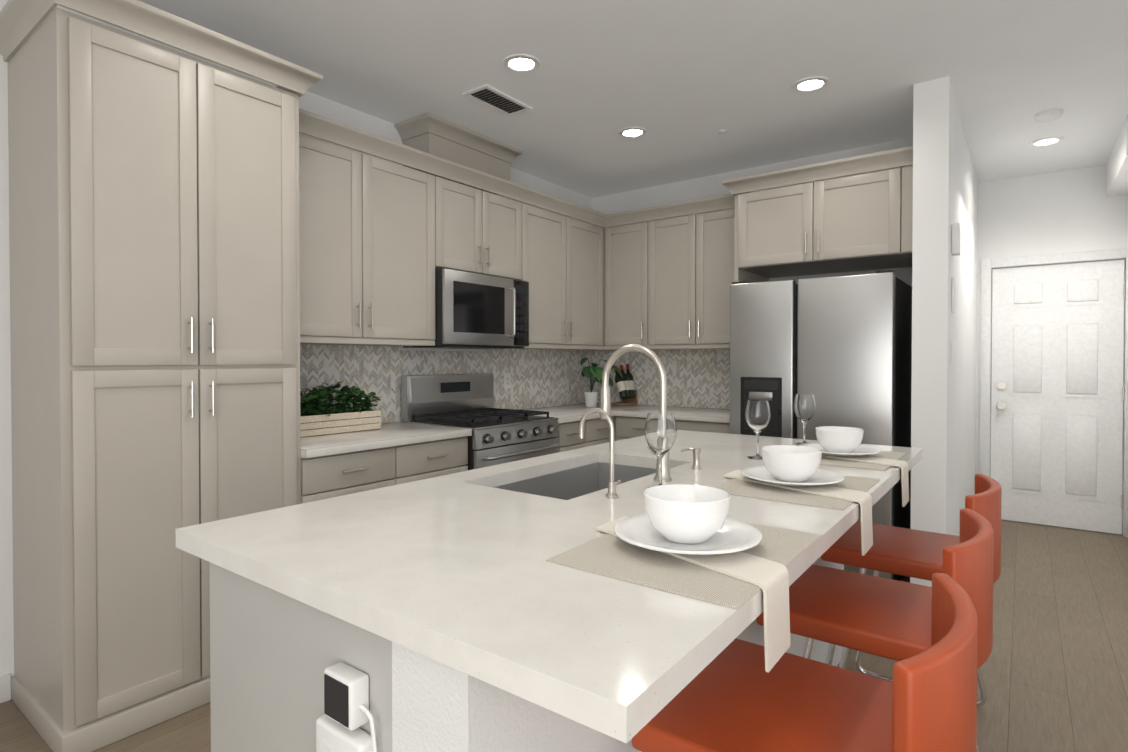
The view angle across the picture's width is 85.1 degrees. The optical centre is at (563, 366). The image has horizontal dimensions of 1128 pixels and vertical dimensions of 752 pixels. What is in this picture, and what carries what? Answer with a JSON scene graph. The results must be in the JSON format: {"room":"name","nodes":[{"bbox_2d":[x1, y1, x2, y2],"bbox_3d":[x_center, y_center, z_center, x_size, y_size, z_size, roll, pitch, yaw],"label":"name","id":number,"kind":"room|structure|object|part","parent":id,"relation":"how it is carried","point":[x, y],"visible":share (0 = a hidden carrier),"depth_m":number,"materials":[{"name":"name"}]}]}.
{"room":"kitchen","nodes":[
{"label":"kitchen","id":0,"kind":"room"},
{"bbox_2d":[0,0,591,676],"bbox_3d":[-1.899,-0.105,2.727,0.120,2.740,7.270,1,1,37],"label":"wall","id":1,"kind":"structure","parent":0,"point":[310,102],"depth_m":2.34,"materials":[{"name":"paint"}]},
{"bbox_2d":[0,674,10,702],"bbox_3d":[-3.070,1.236,1.070,0.013,0.100,3.188,1,1,37],"label":"baseboard","id":2,"kind":"structure","parent":1,"relation":"attached to","point":[5,680],"depth_m":2.33,"materials":[{"name":"white wood"}]},
{"bbox_2d":[299,129,446,344],"bbox_3d":[-1.164,-0.632,3.309,0.347,0.960,1.049,1,1,37],"label":"upper cabinet","id":3,"kind":"object","parent":1,"relation":"attached to","point":[380,240],"depth_m":3.20,"materials":[{"name":"beige wood"}]},
{"bbox_2d":[300,344,591,422],"bbox_3d":[-0.677,0.107,4.252,0.008,0.479,3.127,1,1,37],"label":"tile backsplash","id":4,"kind":"structure","parent":1,"relation":"attached to","point":[540,378],"depth_m":4.11,"materials":[{"name":"grey tile"}]},
{"bbox_2d":[504,373,510,388],"bbox_3d":[-0.422,0.103,4.578,0.007,0.116,0.072,1,1,37],"label":"electrical outlet plate","id":5,"kind":"object","parent":4,"relation":"attached to","point":[507,380],"visible":0.12,"depth_m":4.56,"materials":[{"name":"white plastic"}]},
{"bbox_2d":[399,113,510,192],"bbox_3d":[-0.687,-1.348,4.022,0.243,0.281,0.720,1,1,37],"label":"vent cover","id":6,"kind":"object","parent":1,"relation":"attached to","point":[429,142],"depth_m":3.77,"materials":[{"name":"beige wood"}]},
{"bbox_2d":[447,177,514,278],"bbox_3d":[-0.655,-0.855,3.985,0.347,0.530,0.770,1,1,37],"label":"upper cabinet","id":7,"kind":"object","parent":1,"relation":"attached to","point":[480,222],"depth_m":3.86,"materials":[{"name":"beige wood"}]},
{"bbox_2d":[403,268,528,348],"bbox_3d":[-0.608,-0.350,3.956,0.464,0.458,0.762,1,1,37],"label":"microwave","id":8,"kind":"object","parent":7,"relation":"attached to","point":[477,311],"visible":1,"depth_m":3.77,"materials":[{"name":"silver metal"}]},
{"bbox_2d":[515,197,606,348],"bbox_3d":[-0.105,-0.648,4.667,0.411,0.960,1.099,1,1,37],"label":"upper cabinet","id":9,"kind":"object","parent":1,"relation":"attached to","point":[563,259],"depth_m":4.55,"materials":[{"name":"beige wood"}]},
{"bbox_2d":[0,519,1127,751],"bbox_3d":[0.311,1.304,2.024,4.520,0.060,8.770,1,1,37],"label":"floor","id":10,"kind":"structure","parent":0,"point":[1054,669],"depth_m":2.63,"materials":[{"name":"brown wood"}]},
{"bbox_2d":[0,0,322,751],"bbox_3d":[-1.588,0.013,2.464,0.690,2.511,0.946,1,1,37],"label":"pantry cabinet","id":11,"kind":"object","parent":10,"relation":"on","point":[154,281],"visible":0.94,"depth_m":2.18,"materials":[{"name":"beige wood"}]},
{"bbox_2d":[301,422,471,503],"bbox_3d":[-1.062,0.802,3.209,0.650,0.915,0.984,1,1,37],"label":"base cabinet","id":12,"kind":"object","parent":10,"relation":"on","point":[384,455],"visible":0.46,"depth_m":2.98,"materials":[{"name":"beige wood"}]},
{"bbox_2d":[300,381,380,436],"bbox_3d":[-1.228,0.209,3.231,0.224,0.270,0.535,1,1,37],"label":"planter","id":13,"kind":"object","parent":12,"relation":"on","point":[320,420],"visible":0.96,"depth_m":3.21,"materials":[{"name":"brown wood"}]},
{"bbox_2d":[401,373,559,469],"bbox_3d":[-0.495,0.651,3.883,0.710,1.200,0.762,1,1,37],"label":"gas range","id":14,"kind":"object","parent":10,"relation":"on","point":[499,436],"visible":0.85,"depth_m":3.80,"materials":[{"name":"silver metal"}]},
{"bbox_2d":[210,458,843,751],"bbox_3d":[0.212,0.829,2.007,0.805,0.890,2.308,1,1,37],"label":"kitchen island","id":15,"kind":"object","parent":10,"relation":"on","point":[286,676],"depth_m":1.11,"materials":[{"name":"paint"}]},
{"bbox_3d":[-0.355,0.694,1.011,0.152,0.385,0.038,1,1,37],"label":"mounted power strip","id":16,"kind":"part","parent":15,"relation":"part of","materials":[{"name":"white plastic"}]},
{"bbox_2d":[307,438,922,745],"bbox_3d":[0.529,0.367,1.787,0.620,0.040,2.370,1,1,37],"label":"island countertop","id":17,"kind":"structure","parent":15,"relation":"on","point":[603,655],"depth_m":0.93,"materials":[{"name":"white stone"}]},
{"bbox_2d":[579,408,620,497],"bbox_3d":[0.100,0.229,1.679,0.123,0.236,0.058,1,1,37],"label":"filter faucet","id":18,"kind":"object","parent":17,"relation":"on","point":[612,493],"visible":1,"depth_m":1.64,"materials":[{"name":"silver metal"}]},
{"bbox_2d":[599,344,671,481],"bbox_3d":[0.203,0.137,1.909,0.256,0.416,0.116,1,1,37],"label":"gooseneck faucet","id":19,"kind":"object","parent":17,"relation":"on","point":[605,402],"visible":0.73,"depth_m":1.89,"materials":[{"name":"silver metal"}]},
{"bbox_2d":[644,412,676,487],"bbox_3d":[0.274,0.239,1.745,0.092,0.215,0.092,1,1,37],"label":"wine glass","id":20,"kind":"object","parent":17,"relation":"on","point":[660,430],"visible":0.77,"depth_m":1.71,"materials":[{"name":"clear glass"}]},
{"bbox_2d":[546,484,821,672],"bbox_3d":[0.244,0.365,1.207,0.410,0.234,0.470,1,1,37],"label":"place setting","id":21,"kind":"object","parent":17,"relation":"on","point":[693,541],"visible":1,"depth_m":1.13,"materials":[{"name":"fabric"}]},
{"bbox_2d":[681,448,700,469],"bbox_3d":[0.430,0.308,2.079,0.072,0.069,0.032,1,1,37],"label":"soap dispenser","id":22,"kind":"object","parent":17,"relation":"on","point":[696,459],"visible":1,"depth_m":2.06,"materials":[{"name":"silver metal"}]},
{"bbox_2d":[745,400,770,458],"bbox_3d":[0.724,0.233,2.295,0.092,0.215,0.092,1,1,37],"label":"wine glass","id":23,"kind":"object","parent":17,"relation":"on","point":[757,414],"visible":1,"depth_m":2.26,"materials":[{"name":"clear glass"}]},
{"bbox_2d":[713,445,879,555],"bbox_3d":[0.676,0.358,1.796,0.425,0.234,0.470,1,1,37],"label":"place setting","id":24,"kind":"object","parent":17,"relation":"on","point":[793,474],"visible":1,"depth_m":1.73,"materials":[{"name":"fabric"}]},
{"bbox_2d":[793,394,815,444],"bbox_3d":[1.048,0.228,2.678,0.092,0.215,0.092,1,1,37],"label":"wine glass","id":25,"kind":"object","parent":17,"relation":"on","point":[804,406],"visible":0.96,"depth_m":2.65,"materials":[{"name":"clear glass"}]},
{"bbox_2d":[799,426,908,506],"bbox_3d":[1.060,0.351,2.320,0.440,0.234,0.470,1,1,37],"label":"place setting","id":26,"kind":"object","parent":17,"relation":"on","point":[840,446],"visible":0.96,"depth_m":2.25,"materials":[{"name":"ceramic"}]},
{"bbox_2d":[534,411,616,451],"bbox_3d":[-0.056,0.806,4.520,0.689,0.876,0.764,1,1,37],"label":"base cabinet","id":27,"kind":"object","parent":10,"relation":"on","point":[596,430],"depth_m":4.33,"materials":[{"name":"beige wood"}]},
{"bbox_2d":[580,358,622,406],"bbox_3d":[0.298,0.123,4.951,0.312,0.400,0.344,1,1,37],"label":"potted plant","id":28,"kind":"object","parent":27,"relation":"on","point":[591,397],"visible":0.94,"depth_m":4.96,"materials":[{"name":"green plant"}]},
{"bbox_2d":[553,407,652,414],"bbox_3d":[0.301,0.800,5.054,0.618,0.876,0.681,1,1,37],"label":"countertop","id":29,"kind":"structure","parent":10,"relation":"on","point":[616,410],"depth_m":4.71,"materials":[{"name":"white stone"}]},
{"bbox_2d":[611,364,636,405],"bbox_3d":[0.507,0.147,5.173,0.170,0.347,0.206,1,1,37],"label":"wine bottles","id":30,"kind":"object","parent":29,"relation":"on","point":[625,385],"visible":0.9,"depth_m":5.14,"materials":[{"name":"green glass"}]},
{"bbox_2d":[617,407,729,440],"bbox_3d":[0.914,0.805,4.595,0.954,0.876,0.681,1,1,37],"label":"base cabinet","id":31,"kind":"object","parent":10,"relation":"on","point":[629,421],"depth_m":4.36,"materials":[{"name":"beige wood"}]},
{"bbox_2d":[632,573,977,751],"bbox_3d":[0.467,0.850,1.171,0.527,0.868,0.491,1,1,37],"label":"bar stool","id":32,"kind":"object","parent":10,"relation":"on","point":[733,696],"visible":0.94,"depth_m":1.12,"materials":[{"name":"orange leather"}]},
{"bbox_2d":[730,270,911,580],"bbox_3d":[1.650,0.357,3.928,0.925,1.787,0.800,1,1,37],"label":"refrigerator","id":33,"kind":"object","parent":10,"relation":"on","point":[839,348],"visible":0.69,"depth_m":3.57,"materials":[{"name":"silver metal"}]},
{"bbox_2d":[756,508,993,668],"bbox_3d":[0.869,0.844,1.707,0.527,0.868,0.491,1,1,37],"label":"bar stool","id":34,"kind":"object","parent":10,"relation":"on","point":[877,616],"visible":0.65,"depth_m":1.59,"materials":[{"name":"orange leather"}]},
{"bbox_2d":[821,474,1001,751],"bbox_3d":[1.271,0.837,2.243,0.527,0.868,0.491,1,1,37],"label":"bar stool","id":35,"kind":"object","parent":10,"relation":"on","point":[913,553],"visible":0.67,"depth_m":2.16,"materials":[{"name":"orange leather"}]},
{"bbox_2d":[138,0,1127,197],"bbox_3d":[0.311,-1.506,1.990,4.520,0.080,8.770,1,1,37],"label":"ceiling","id":36,"kind":"structure","parent":0,"point":[682,82],"depth_m":3.07,"materials":[{"name":"paint"}]},
{"bbox_2d":[462,84,532,116],"bbox_3d":[-0.364,-1.476,3.416,0.180,0.012,0.380,1,1,37],"label":"ceiling vent","id":37,"kind":"object","parent":36,"relation":"in","point":[489,96],"visible":1,"depth_m":3.41,"materials":[{"name":"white metal"}]},
{"bbox_2d":[503,54,540,72],"bbox_3d":[-0.206,-1.473,2.985,0.183,0.009,0.183,0,1,-8],"label":"recessed light","id":38,"kind":"object","parent":36,"relation":"in","point":[522,63],"depth_m":2.98,"materials":[{"name":"white plastic"}]},
{"bbox_2d":[618,127,646,137],"bbox_3d":[0.436,-1.484,3.891,0.183,0.009,0.183,0,1,-8],"label":"recessed light","id":39,"kind":"object","parent":36,"relation":"in","point":[628,132],"depth_m":3.89,"materials":[{"name":"white plastic"}]},
{"bbox_2d":[718,130,726,133],"bbox_3d":[0.981,-1.470,3.795,0.054,0.034,0.066,1,1,37],"label":"sprinkler","id":40,"kind":"object","parent":36,"relation":"attached to","point":[720,131],"depth_m":3.87,"materials":[{"name":"white metal"}]},
{"bbox_2d":[792,76,829,92],"bbox_3d":[1.290,-1.475,3.213,0.183,0.009,0.183,0,1,-8],"label":"recessed light","id":41,"kind":"object","parent":36,"relation":"in","point":[813,83],"depth_m":3.21,"materials":[{"name":"white plastic"}]},
{"bbox_2d":[1029,136,1063,146],"bbox_3d":[3.184,-1.486,4.055,0.183,0.009,0.183,0,1,-8],"label":"recessed light","id":42,"kind":"object","parent":36,"relation":"in","point":[1046,141],"depth_m":4.05,"materials":[{"name":"white plastic"}]},
{"bbox_2d":[1035,109,1062,121],"bbox_3d":[2.794,-1.467,3.538,0.123,0.034,0.206,1,1,37],"label":"smoke detector","id":43,"kind":"object","parent":36,"relation":"attached to","point":[1048,115],"depth_m":3.56,"materials":[{"name":"white plastic"}]},
{"bbox_2d":[592,138,907,406],"bbox_3d":[1.354,-0.129,4.756,2.590,2.740,0.120,1,1,37],"label":"wall","id":44,"kind":"structure","parent":0,"point":[709,186],"depth_m":4.81,"materials":[{"name":"paint"}]},
{"bbox_2d":[607,217,654,348],"bbox_3d":[0.590,-0.652,4.988,0.483,0.960,0.411,1,1,37],"label":"upper cabinet","id":45,"kind":"object","parent":44,"relation":"attached to","point":[630,248],"depth_m":4.86,"materials":[{"name":"beige wood"}]},
{"bbox_2d":[592,349,729,408],"bbox_3d":[0.889,0.090,5.027,1.522,0.463,0.008,1,1,37],"label":"tile backsplash","id":46,"kind":"structure","parent":44,"relation":"attached to","point":[696,378],"depth_m":4.98,"materials":[{"name":"grey tile"}]},
{"bbox_2d":[639,193,766,348],"bbox_3d":[1.050,-0.699,4.681,0.864,1.061,0.349,1,1,37],"label":"upper cabinet","id":47,"kind":"object","parent":44,"relation":"attached to","point":[695,273],"depth_m":4.53,"materials":[{"name":"beige wood"}]},
{"bbox_2d":[735,146,912,280],"bbox_3d":[1.745,-0.935,3.978,1.038,0.571,0.637,1,1,37],"label":"upper cabinet","id":48,"kind":"object","parent":44,"relation":"attached to","point":[861,222],"depth_m":3.72,"materials":[{"name":"beige wood"}]},
{"bbox_2d":[908,76,983,586],"bbox_3d":[2.647,-0.122,4.181,0.170,2.740,2.490,1,1,37],"label":"wall","id":49,"kind":"structure","parent":0,"point":[945,395],"depth_m":3.21,"materials":[{"name":"paint"}]},
{"bbox_2d":[951,277,955,312],"bbox_3d":[2.099,-0.387,3.307,0.014,0.190,0.060,1,1,37],"label":"light switch","id":50,"kind":"object","parent":49,"relation":"attached to","point":[953,278],"depth_m":3.28,"materials":[{"name":"white plastic"}]},
{"bbox_2d":[951,223,960,255],"bbox_3d":[2.098,-0.681,3.286,0.035,0.160,0.090,1,1,37],"label":"door chime","id":51,"kind":"object","parent":49,"relation":"attached to","point":[956,239],"depth_m":3.25,"materials":[{"name":"white plastic"}]},
{"bbox_2d":[979,260,983,474],"bbox_3d":[2.675,0.194,4.079,0.060,2.110,2.383,1,1,37],"label":"door frame","id":52,"kind":"structure","parent":49,"relation":"attached to","point":[981,414],"depth_m":5.00,"materials":[{"name":"white wood"}]},
{"bbox_2d":[980,165,1103,430],"bbox_3d":[3.898,-0.129,4.724,1.180,2.740,0.120,1,1,37],"label":"wall","id":53,"kind":"structure","parent":0,"point":[1066,212],"depth_m":4.77,"materials":[{"name":"paint"}]},
{"bbox_2d":[984,248,1127,536],"bbox_3d":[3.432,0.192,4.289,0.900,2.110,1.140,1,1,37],"label":"door frame","id":54,"kind":"structure","parent":53,"relation":"attached to","point":[984,362],"depth_m":4.78,"materials":[{"name":"white wood"}]},
{"bbox_2d":[991,260,1124,533],"bbox_3d":[3.787,0.221,4.741,0.800,2.024,0.112,1,1,37],"label":"entry door","id":55,"kind":"structure","parent":53,"relation":"in","point":[1057,395],"depth_m":4.74,"materials":[{"name":"white wood"}]},
{"bbox_2d":[1104,115,1127,534],"bbox_3d":[3.786,-0.120,4.008,0.300,2.740,1.140,1,1,37],"label":"wall","id":56,"kind":"structure","parent":0,"point":[1116,168],"depth_m":4.50,"materials":[{"name":"paint"}]}
]}

